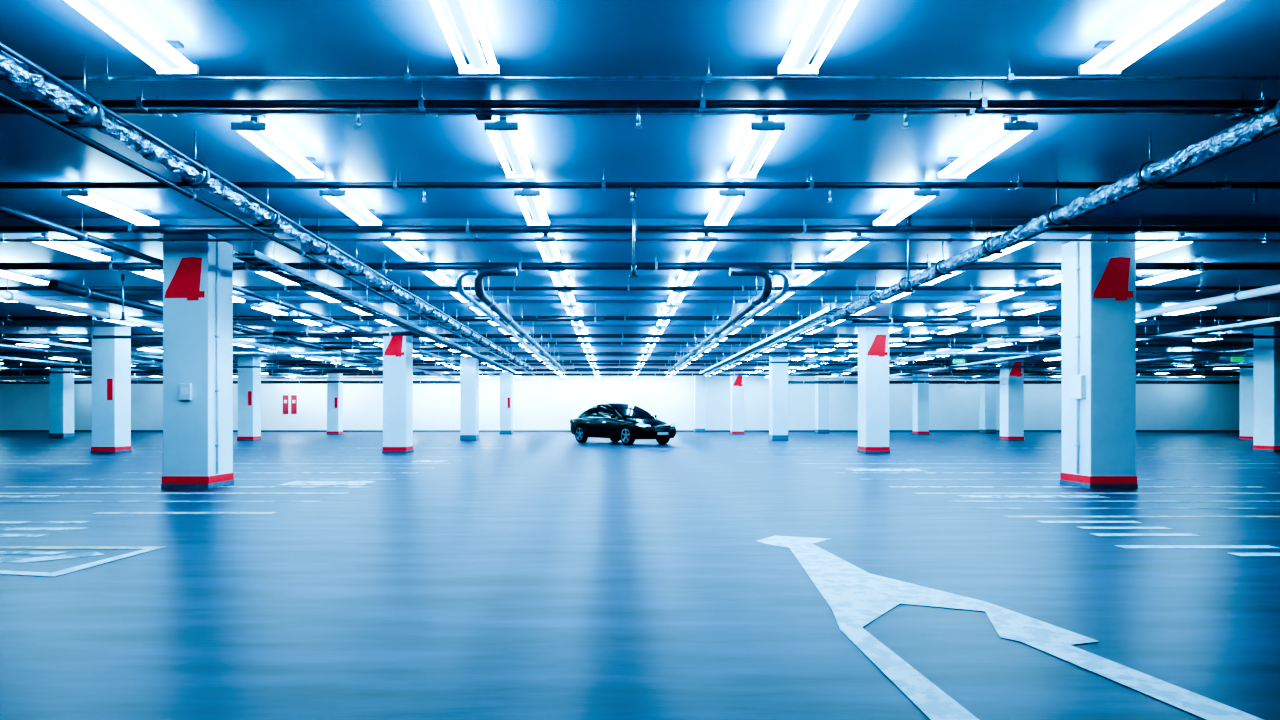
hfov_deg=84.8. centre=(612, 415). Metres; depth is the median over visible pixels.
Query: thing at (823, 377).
pipe
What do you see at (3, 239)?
pipe
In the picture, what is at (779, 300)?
lamp
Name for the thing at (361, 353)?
pipe
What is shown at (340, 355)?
ceiling pipe
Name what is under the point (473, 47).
lamp
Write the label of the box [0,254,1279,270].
pipe
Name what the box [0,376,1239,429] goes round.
wall
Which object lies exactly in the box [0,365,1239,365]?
ceiling pipe
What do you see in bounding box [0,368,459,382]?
pipe
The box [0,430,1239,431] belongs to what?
baseboard
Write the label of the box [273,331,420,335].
pipe
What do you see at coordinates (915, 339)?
lamp
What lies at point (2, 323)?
ceiling pipe
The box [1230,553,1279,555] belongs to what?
floor marking
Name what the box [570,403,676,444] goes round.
car
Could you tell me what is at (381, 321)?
lamp
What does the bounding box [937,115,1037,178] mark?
lamp
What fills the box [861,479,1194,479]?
bay line
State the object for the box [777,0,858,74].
lamp
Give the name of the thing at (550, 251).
lamp
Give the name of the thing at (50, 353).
pipe
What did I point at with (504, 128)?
lamp
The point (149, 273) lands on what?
lamp
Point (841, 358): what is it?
lamp
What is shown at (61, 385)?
column
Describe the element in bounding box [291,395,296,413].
wall sign
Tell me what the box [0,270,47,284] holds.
lamp
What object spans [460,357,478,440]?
column
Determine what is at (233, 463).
bay line
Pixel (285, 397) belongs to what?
wall sign
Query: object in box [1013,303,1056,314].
lamp
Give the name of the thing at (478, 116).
pipe
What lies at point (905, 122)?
sprinkler head
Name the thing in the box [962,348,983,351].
lamp
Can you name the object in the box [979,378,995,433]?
column
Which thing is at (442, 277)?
lamp
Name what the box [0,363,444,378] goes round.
pipe
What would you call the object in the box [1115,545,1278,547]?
floor marking
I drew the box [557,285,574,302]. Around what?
lamp
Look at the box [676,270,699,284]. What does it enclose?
lamp
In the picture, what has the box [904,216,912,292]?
rod
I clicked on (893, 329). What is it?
lamp
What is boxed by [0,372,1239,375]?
ceiling beam
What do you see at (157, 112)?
pipe
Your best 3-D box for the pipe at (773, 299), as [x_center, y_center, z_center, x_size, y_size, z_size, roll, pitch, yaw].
[2.649,-2.290,20.552,0.358,0.678,18.895,0,0,0]
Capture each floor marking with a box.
[0,495,58,497]
[0,534,47,536]
[0,546,162,576]
[92,512,275,513]
[279,481,375,484]
[413,460,446,461]
[848,469,924,470]
[889,486,1258,486]
[947,501,1279,501]
[954,495,1110,497]
[1006,516,1279,516]
[1039,521,1141,522]
[1079,527,1171,528]
[1090,533,1200,535]
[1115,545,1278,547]
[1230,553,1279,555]
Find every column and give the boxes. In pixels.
[49,364,74,437]
[91,327,131,452]
[161,234,233,488]
[237,357,260,440]
[327,373,342,434]
[382,327,412,452]
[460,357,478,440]
[499,372,512,434]
[694,376,704,431]
[730,372,743,434]
[769,357,788,440]
[815,372,828,433]
[857,327,889,452]
[912,373,928,434]
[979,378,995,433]
[999,357,1023,440]
[1060,234,1137,488]
[1239,357,1252,440]
[1252,327,1279,451]
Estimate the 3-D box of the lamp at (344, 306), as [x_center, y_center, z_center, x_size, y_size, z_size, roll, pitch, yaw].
[-6.000,-2.546,16.525,0.280,0.166,1.250,0,0,0]
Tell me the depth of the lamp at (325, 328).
20.07 m
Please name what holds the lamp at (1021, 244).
hanging from the ceiling
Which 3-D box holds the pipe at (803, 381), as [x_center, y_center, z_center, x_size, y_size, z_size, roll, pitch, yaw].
[26.750,-2.216,38.200,34.500,0.827,0.136,0,0,0]
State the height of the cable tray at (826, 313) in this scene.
0.579 m
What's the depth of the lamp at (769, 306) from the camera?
16.40 m
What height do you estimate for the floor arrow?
0.001 m
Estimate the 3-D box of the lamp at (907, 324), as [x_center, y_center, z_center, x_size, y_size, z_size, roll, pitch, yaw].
[8.100,-2.546,18.525,0.280,0.166,1.250,0,0,0]
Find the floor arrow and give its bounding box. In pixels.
[757,536,1263,719]
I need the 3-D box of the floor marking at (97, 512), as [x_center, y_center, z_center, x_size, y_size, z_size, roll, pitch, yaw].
[-4.630,1.048,7.570,1.940,0.001,0.140,0,0,0]
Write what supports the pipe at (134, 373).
hanging from the ceiling
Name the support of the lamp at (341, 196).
hanging from the ceiling
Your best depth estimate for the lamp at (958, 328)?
20.43 m
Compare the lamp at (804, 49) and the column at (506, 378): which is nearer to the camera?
the lamp at (804, 49)
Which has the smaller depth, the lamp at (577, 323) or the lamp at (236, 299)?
the lamp at (236, 299)
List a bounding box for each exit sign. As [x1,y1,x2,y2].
[953,359,964,363]
[1231,344,1243,361]
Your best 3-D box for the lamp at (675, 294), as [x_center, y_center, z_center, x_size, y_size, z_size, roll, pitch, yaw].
[1.330,-2.542,14.525,0.290,0.174,1.250,0,0,0]
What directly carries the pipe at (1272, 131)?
hanging from the ceiling
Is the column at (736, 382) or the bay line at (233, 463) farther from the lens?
the column at (736, 382)
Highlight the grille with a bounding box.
[654,427,670,430]
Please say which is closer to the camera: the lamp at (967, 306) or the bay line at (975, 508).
the bay line at (975, 508)
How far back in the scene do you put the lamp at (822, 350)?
26.60 m
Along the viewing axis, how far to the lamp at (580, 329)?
20.30 m
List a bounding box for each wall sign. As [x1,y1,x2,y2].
[283,395,288,413]
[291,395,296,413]
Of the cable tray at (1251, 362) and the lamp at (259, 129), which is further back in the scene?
the cable tray at (1251, 362)
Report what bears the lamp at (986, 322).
hanging from the ceiling
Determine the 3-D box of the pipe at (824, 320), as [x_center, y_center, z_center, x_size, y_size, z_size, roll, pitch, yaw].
[4.950,-2.407,27.025,0.086,0.444,21.950,0,0,0]
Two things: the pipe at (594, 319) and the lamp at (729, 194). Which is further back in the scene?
the pipe at (594, 319)
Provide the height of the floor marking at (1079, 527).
0.001 m
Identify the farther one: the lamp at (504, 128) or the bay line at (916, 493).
the bay line at (916, 493)
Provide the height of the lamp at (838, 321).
0.166 m
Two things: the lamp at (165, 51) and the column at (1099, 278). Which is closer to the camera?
the lamp at (165, 51)
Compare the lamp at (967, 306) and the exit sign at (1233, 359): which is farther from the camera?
the exit sign at (1233, 359)
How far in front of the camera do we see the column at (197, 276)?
10.10 m
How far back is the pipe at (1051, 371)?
30.60 m
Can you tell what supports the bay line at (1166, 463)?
on the floor
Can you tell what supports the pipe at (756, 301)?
hanging from the ceiling
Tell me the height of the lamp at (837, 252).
0.174 m
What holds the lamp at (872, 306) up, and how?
hanging from the ceiling
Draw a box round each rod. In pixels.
[120,274,125,319]
[629,189,637,277]
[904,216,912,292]
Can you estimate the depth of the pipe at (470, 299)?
13.34 m
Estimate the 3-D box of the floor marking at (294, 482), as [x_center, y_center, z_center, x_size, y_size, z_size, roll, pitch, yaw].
[-4.450,1.048,10.950,1.300,0.001,0.700,0,0,0]
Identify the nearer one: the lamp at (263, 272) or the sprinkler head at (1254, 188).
the sprinkler head at (1254, 188)
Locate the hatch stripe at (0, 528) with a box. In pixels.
[0,528,86,529]
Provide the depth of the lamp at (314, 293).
14.59 m
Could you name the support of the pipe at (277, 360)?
hanging from the ceiling
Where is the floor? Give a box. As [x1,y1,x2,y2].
[0,432,1279,719]
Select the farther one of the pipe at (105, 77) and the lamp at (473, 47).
the pipe at (105, 77)
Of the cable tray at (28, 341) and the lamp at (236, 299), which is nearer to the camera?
the lamp at (236, 299)
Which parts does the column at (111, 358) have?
red plate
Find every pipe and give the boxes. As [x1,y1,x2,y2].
[0,42,533,370]
[0,56,1279,82]
[0,81,1277,110]
[0,91,535,375]
[0,92,1269,116]
[0,114,1255,119]
[0,168,1279,189]
[0,172,1279,189]
[0,204,495,376]
[0,215,1279,232]
[0,218,1279,232]
[0,233,1279,242]
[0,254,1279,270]
[0,278,421,378]
[0,280,1265,290]
[0,296,1279,302]
[0,315,1275,320]
[0,321,1279,326]
[0,330,1252,338]
[0,335,273,338]
[0,338,1252,344]
[0,343,288,379]
[0,351,340,355]
[0,357,423,373]
[0,358,1239,362]
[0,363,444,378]
[0,363,1215,365]
[0,365,382,367]
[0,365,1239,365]
[0,367,1239,370]
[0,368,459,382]
[0,373,459,383]
[4,349,1180,354]
[4,355,1252,356]
[17,344,1252,346]
[48,271,453,379]
[123,257,1186,270]
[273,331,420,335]
[324,346,453,349]
[430,371,829,371]
[457,269,556,369]
[459,303,603,321]
[474,260,565,372]
[562,341,672,355]
[574,368,657,369]
[668,260,772,372]
[677,269,788,369]
[704,319,825,374]
[706,127,1279,375]
[717,366,830,375]
[747,355,894,363]
[785,338,972,348]
[788,368,1239,382]
[788,373,1239,383]
[805,363,1239,378]
[813,278,1279,378]
[825,99,1279,322]
[830,357,1239,373]
[851,318,956,323]
[889,347,1252,367]
[890,316,1279,376]
[924,330,1252,355]
[970,341,1252,379]
[1001,335,1279,338]
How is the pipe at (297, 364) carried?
hanging from the ceiling
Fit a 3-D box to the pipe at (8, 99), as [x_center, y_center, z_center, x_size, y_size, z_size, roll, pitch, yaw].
[-4.450,-2.460,20.750,0.074,0.338,38.500,0,0,0]
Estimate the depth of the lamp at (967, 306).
16.38 m
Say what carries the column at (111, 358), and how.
on the floor
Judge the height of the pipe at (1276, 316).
0.496 m
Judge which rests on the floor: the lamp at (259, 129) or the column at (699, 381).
the column at (699, 381)
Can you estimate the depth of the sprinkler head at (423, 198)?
7.41 m
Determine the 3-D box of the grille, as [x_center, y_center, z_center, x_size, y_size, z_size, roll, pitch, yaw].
[1.749,0.465,24.978,0.756,0.121,0.110,0,0,-37]
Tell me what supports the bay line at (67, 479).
on the floor
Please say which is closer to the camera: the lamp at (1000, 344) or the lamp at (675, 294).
the lamp at (675, 294)
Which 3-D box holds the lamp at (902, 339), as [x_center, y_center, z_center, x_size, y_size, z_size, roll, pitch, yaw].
[9.950,-2.546,24.525,0.280,0.166,1.250,0,0,0]
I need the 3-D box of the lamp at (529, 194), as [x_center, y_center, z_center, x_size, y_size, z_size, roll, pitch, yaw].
[-0.960,-2.542,8.425,0.290,0.174,1.250,0,0,0]
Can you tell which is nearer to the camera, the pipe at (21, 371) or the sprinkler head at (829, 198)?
the sprinkler head at (829, 198)
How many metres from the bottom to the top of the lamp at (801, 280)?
0.174 m
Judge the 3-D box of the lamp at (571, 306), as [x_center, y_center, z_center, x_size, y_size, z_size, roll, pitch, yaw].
[-0.960,-2.546,16.525,0.280,0.166,1.250,0,0,0]
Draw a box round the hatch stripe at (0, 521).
[0,521,89,522]
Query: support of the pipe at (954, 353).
hanging from the ceiling
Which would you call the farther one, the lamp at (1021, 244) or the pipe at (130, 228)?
the lamp at (1021, 244)
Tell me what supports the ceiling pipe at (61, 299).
attached to the ceiling
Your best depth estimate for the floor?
4.70 m
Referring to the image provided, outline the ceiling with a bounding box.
[0,0,1279,372]
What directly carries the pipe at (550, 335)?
hanging from the ceiling
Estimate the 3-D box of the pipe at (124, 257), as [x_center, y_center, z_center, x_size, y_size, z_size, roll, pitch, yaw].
[0.500,-2.521,11.600,41.000,0.217,0.076,0,0,0]
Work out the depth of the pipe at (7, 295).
15.88 m
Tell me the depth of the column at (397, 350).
19.70 m
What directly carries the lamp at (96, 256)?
hanging from the ceiling
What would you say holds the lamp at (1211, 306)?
hanging from the ceiling
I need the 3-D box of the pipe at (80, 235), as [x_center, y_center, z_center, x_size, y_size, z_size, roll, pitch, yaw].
[-6.750,-2.427,21.500,0.124,0.404,37.000,0,0,0]
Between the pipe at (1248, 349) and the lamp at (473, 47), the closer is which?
the lamp at (473, 47)
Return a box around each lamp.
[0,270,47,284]
[0,299,18,302]
[18,344,48,346]
[27,233,110,260]
[35,305,83,314]
[48,357,76,360]
[56,332,87,340]
[62,189,159,225]
[65,0,198,74]
[105,320,140,325]
[128,270,162,280]
[136,347,162,351]
[231,115,324,178]
[233,293,244,302]
[250,303,287,314]
[252,270,298,284]
[295,314,321,325]
[304,291,341,302]
[319,189,381,225]
[323,327,343,330]
[343,305,369,314]
[355,338,371,340]
[376,320,396,325]
[380,233,424,260]
[420,270,453,284]
[430,0,499,74]
[448,284,471,302]
[469,305,485,314]
[484,115,533,178]
[498,327,509,333]
[514,189,549,225]
[535,233,561,260]
[548,270,569,284]
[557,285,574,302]
[565,303,579,314]
[571,315,582,325]
[574,327,585,333]
[652,327,664,333]
[656,315,668,325]
[662,303,677,314]
[668,284,686,302]
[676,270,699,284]
[688,233,717,260]
[705,189,744,225]
[727,115,784,178]
[750,305,772,314]
[768,284,796,302]
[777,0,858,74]
[792,270,826,284]
[802,327,823,333]
[818,349,834,351]
[825,233,871,260]
[826,320,843,325]
[833,357,848,360]
[851,305,876,314]
[873,189,939,225]
[882,291,914,302]
[889,327,902,332]
[889,339,904,345]
[904,314,928,325]
[910,332,929,340]
[922,270,965,284]
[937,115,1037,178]
[938,303,975,314]
[938,327,967,333]
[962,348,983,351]
[972,314,1002,325]
[978,237,1038,260]
[981,284,1027,302]
[989,344,1010,346]
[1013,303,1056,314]
[1037,274,1061,284]
[1044,357,1061,360]
[1078,0,1222,74]
[1136,233,1198,258]
[1136,270,1206,284]
[1162,305,1217,314]
[1192,332,1227,340]
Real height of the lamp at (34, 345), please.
0.166 m
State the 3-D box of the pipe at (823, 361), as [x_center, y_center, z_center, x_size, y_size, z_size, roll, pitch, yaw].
[8.500,-2.385,28.600,6.000,0.487,0.096,0,0,0]
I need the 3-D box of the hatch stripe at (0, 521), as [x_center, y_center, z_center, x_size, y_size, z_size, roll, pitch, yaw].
[-5.700,1.048,6.900,1.000,0.001,0.140,0,0,0]
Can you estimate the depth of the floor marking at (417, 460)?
16.11 m
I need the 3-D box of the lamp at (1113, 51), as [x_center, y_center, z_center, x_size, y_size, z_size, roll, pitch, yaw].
[3.500,-2.542,4.425,0.290,0.174,1.250,0,0,0]
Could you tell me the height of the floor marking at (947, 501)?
0.001 m
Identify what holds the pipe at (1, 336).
hanging from the ceiling
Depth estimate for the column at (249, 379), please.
29.70 m
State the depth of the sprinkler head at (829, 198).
7.41 m
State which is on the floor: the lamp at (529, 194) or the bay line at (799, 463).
the bay line at (799, 463)
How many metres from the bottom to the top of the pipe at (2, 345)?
0.496 m
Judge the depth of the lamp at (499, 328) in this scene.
20.31 m
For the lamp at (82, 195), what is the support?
hanging from the ceiling
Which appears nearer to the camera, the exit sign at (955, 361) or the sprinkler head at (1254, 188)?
the sprinkler head at (1254, 188)
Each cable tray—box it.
[0,339,325,379]
[0,356,162,373]
[232,250,517,373]
[700,303,843,373]
[889,310,1279,376]
[1056,361,1252,379]
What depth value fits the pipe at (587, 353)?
24.55 m
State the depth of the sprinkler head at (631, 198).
7.41 m
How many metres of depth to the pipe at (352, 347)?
22.55 m
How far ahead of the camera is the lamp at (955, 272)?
12.58 m
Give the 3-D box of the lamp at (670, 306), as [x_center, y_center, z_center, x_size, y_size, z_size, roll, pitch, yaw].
[1.330,-2.546,16.525,0.280,0.166,1.250,0,0,0]
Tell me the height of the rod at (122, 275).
0.849 m
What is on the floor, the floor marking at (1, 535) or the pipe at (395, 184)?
the floor marking at (1, 535)
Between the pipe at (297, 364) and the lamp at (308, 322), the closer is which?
the lamp at (308, 322)
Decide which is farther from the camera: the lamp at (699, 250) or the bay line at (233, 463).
the bay line at (233, 463)
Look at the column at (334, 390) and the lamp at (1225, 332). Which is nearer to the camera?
the lamp at (1225, 332)
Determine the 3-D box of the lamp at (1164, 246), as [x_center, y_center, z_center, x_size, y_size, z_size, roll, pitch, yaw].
[8.100,-2.542,10.475,0.290,0.174,1.250,0,0,0]
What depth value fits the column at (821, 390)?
41.90 m
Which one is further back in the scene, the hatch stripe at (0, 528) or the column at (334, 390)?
the column at (334, 390)
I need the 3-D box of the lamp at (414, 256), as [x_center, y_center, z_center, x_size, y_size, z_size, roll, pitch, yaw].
[-3.130,-2.542,10.475,0.290,0.174,1.250,0,0,0]
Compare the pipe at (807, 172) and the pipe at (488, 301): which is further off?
the pipe at (488, 301)
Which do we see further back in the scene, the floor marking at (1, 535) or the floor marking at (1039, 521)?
the floor marking at (1039, 521)
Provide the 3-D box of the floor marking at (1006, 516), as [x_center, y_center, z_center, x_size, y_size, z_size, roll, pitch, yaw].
[6.550,1.048,7.305,4.900,0.001,0.110,0,0,0]
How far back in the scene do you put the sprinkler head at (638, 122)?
5.49 m
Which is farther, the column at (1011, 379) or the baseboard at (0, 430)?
the baseboard at (0, 430)
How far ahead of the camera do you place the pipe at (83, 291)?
14.49 m
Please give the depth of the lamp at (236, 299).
15.03 m
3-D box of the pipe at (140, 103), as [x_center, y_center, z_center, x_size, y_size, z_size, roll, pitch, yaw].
[0.500,-2.519,5.500,19.000,0.219,0.080,0,0,0]
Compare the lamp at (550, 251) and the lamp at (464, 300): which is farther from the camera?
the lamp at (464, 300)
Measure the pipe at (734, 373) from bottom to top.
0.507 m
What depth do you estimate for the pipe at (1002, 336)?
17.07 m
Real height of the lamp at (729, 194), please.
0.174 m
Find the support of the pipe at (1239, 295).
hanging from the ceiling
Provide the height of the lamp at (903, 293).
0.174 m
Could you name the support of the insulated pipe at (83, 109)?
hanging from the ceiling
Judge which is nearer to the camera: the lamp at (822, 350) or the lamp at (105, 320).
the lamp at (105, 320)
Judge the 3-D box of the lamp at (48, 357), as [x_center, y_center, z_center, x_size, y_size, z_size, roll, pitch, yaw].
[-24.000,-2.546,30.525,0.280,0.166,1.250,0,0,0]
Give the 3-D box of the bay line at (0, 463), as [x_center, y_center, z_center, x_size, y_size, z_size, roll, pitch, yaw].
[-16.000,1.048,15.400,9.000,0.001,0.140,0,0,0]
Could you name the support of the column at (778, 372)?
on the floor
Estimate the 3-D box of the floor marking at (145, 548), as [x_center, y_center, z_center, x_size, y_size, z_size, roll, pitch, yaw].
[-4.885,1.046,5.110,2.630,0.002,1.100,0,0,0]
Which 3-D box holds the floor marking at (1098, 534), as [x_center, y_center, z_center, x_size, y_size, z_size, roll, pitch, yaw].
[4.700,1.048,6.180,0.900,0.001,0.120,0,0,0]
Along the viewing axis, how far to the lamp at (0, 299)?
15.12 m
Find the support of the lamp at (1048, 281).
hanging from the ceiling
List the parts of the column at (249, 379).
red plate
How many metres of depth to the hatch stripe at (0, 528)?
6.51 m
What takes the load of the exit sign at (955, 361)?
hanging from the ceiling
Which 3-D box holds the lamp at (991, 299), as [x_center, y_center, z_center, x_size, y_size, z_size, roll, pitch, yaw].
[8.100,-2.542,14.525,0.290,0.174,1.250,0,0,0]
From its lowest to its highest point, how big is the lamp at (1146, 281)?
0.174 m
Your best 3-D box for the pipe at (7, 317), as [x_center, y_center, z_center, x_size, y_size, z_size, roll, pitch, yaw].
[1.000,-2.510,17.500,78.000,0.239,0.120,0,0,0]
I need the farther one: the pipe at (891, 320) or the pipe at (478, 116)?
the pipe at (891, 320)
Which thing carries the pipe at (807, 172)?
hanging from the ceiling
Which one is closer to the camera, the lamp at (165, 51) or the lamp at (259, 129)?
the lamp at (165, 51)
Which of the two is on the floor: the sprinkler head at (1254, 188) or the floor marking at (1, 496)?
the floor marking at (1, 496)
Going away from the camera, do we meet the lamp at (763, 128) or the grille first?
the lamp at (763, 128)
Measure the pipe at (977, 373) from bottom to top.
0.747 m
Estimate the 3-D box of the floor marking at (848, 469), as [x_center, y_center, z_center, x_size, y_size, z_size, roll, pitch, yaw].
[5.300,1.048,13.600,1.400,0.001,0.600,0,0,0]
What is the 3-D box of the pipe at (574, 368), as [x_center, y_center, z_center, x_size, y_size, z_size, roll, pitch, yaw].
[0.150,-2.381,32.600,3.900,0.497,0.116,0,0,0]
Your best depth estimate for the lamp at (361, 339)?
22.75 m
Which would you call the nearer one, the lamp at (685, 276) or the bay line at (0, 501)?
the bay line at (0, 501)
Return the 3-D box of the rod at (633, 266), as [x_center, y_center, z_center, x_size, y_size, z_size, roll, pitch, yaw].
[0.240,-2.115,8.100,0.100,1.029,0.062,0,0,0]
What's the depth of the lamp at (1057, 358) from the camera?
30.61 m
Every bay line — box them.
[0,463,91,463]
[0,493,346,493]
[0,501,318,501]
[7,486,370,486]
[67,479,394,479]
[233,463,449,463]
[799,463,1048,463]
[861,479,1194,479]
[916,493,1279,493]
[975,508,1279,508]
[1166,463,1279,463]
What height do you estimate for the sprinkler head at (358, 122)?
0.160 m
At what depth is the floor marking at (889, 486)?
10.40 m
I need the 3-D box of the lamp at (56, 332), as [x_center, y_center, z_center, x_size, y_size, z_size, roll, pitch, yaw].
[-17.500,-2.546,22.525,0.280,0.166,1.250,0,0,0]
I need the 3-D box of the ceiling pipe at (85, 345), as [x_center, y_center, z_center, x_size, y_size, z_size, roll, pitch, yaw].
[2.000,-2.580,25.500,88.000,0.100,0.400,0,0,0]
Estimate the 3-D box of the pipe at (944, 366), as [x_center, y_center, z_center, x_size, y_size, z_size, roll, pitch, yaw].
[26.750,-2.225,26.600,34.500,0.807,0.096,0,0,0]
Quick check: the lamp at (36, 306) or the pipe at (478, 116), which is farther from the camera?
the lamp at (36, 306)
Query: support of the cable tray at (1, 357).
hanging from the ceiling
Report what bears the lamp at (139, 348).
hanging from the ceiling
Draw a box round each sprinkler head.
[355,107,361,128]
[422,187,426,202]
[629,187,633,202]
[635,107,641,128]
[827,187,832,202]
[902,107,909,128]
[1251,187,1257,202]
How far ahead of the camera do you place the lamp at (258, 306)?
16.38 m
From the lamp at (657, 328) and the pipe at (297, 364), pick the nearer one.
the lamp at (657, 328)
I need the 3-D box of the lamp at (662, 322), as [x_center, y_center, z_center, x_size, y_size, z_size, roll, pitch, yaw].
[1.330,-2.546,18.525,0.280,0.166,1.250,0,0,0]
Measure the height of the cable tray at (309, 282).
0.579 m
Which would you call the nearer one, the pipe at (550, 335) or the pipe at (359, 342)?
the pipe at (550, 335)
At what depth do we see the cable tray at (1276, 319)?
17.79 m
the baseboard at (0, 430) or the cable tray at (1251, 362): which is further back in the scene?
the baseboard at (0, 430)
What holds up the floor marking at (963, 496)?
on the floor
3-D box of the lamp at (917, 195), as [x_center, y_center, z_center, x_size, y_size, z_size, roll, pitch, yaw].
[3.500,-2.542,8.425,0.290,0.174,1.250,0,0,0]
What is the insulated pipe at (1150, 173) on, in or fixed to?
hanging from the ceiling
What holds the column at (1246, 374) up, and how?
on the floor
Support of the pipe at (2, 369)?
hanging from the ceiling
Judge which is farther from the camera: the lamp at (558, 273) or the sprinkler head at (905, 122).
the lamp at (558, 273)
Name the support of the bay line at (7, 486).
on the floor
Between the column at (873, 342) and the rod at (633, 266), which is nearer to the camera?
the rod at (633, 266)
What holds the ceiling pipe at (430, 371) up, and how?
attached to the ceiling
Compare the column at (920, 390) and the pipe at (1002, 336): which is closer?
the pipe at (1002, 336)
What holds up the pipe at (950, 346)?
hanging from the ceiling
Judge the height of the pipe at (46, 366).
0.807 m
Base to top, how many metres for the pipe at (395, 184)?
0.217 m
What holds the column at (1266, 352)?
on the floor
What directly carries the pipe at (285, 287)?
hanging from the ceiling
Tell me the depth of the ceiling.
6.78 m
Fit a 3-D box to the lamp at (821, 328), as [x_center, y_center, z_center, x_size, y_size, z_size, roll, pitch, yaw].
[5.850,-2.546,20.525,0.280,0.166,1.250,0,0,0]
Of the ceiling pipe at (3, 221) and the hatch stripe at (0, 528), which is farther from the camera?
the ceiling pipe at (3, 221)
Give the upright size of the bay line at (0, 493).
0.001 m
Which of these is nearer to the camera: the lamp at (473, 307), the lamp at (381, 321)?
the lamp at (473, 307)

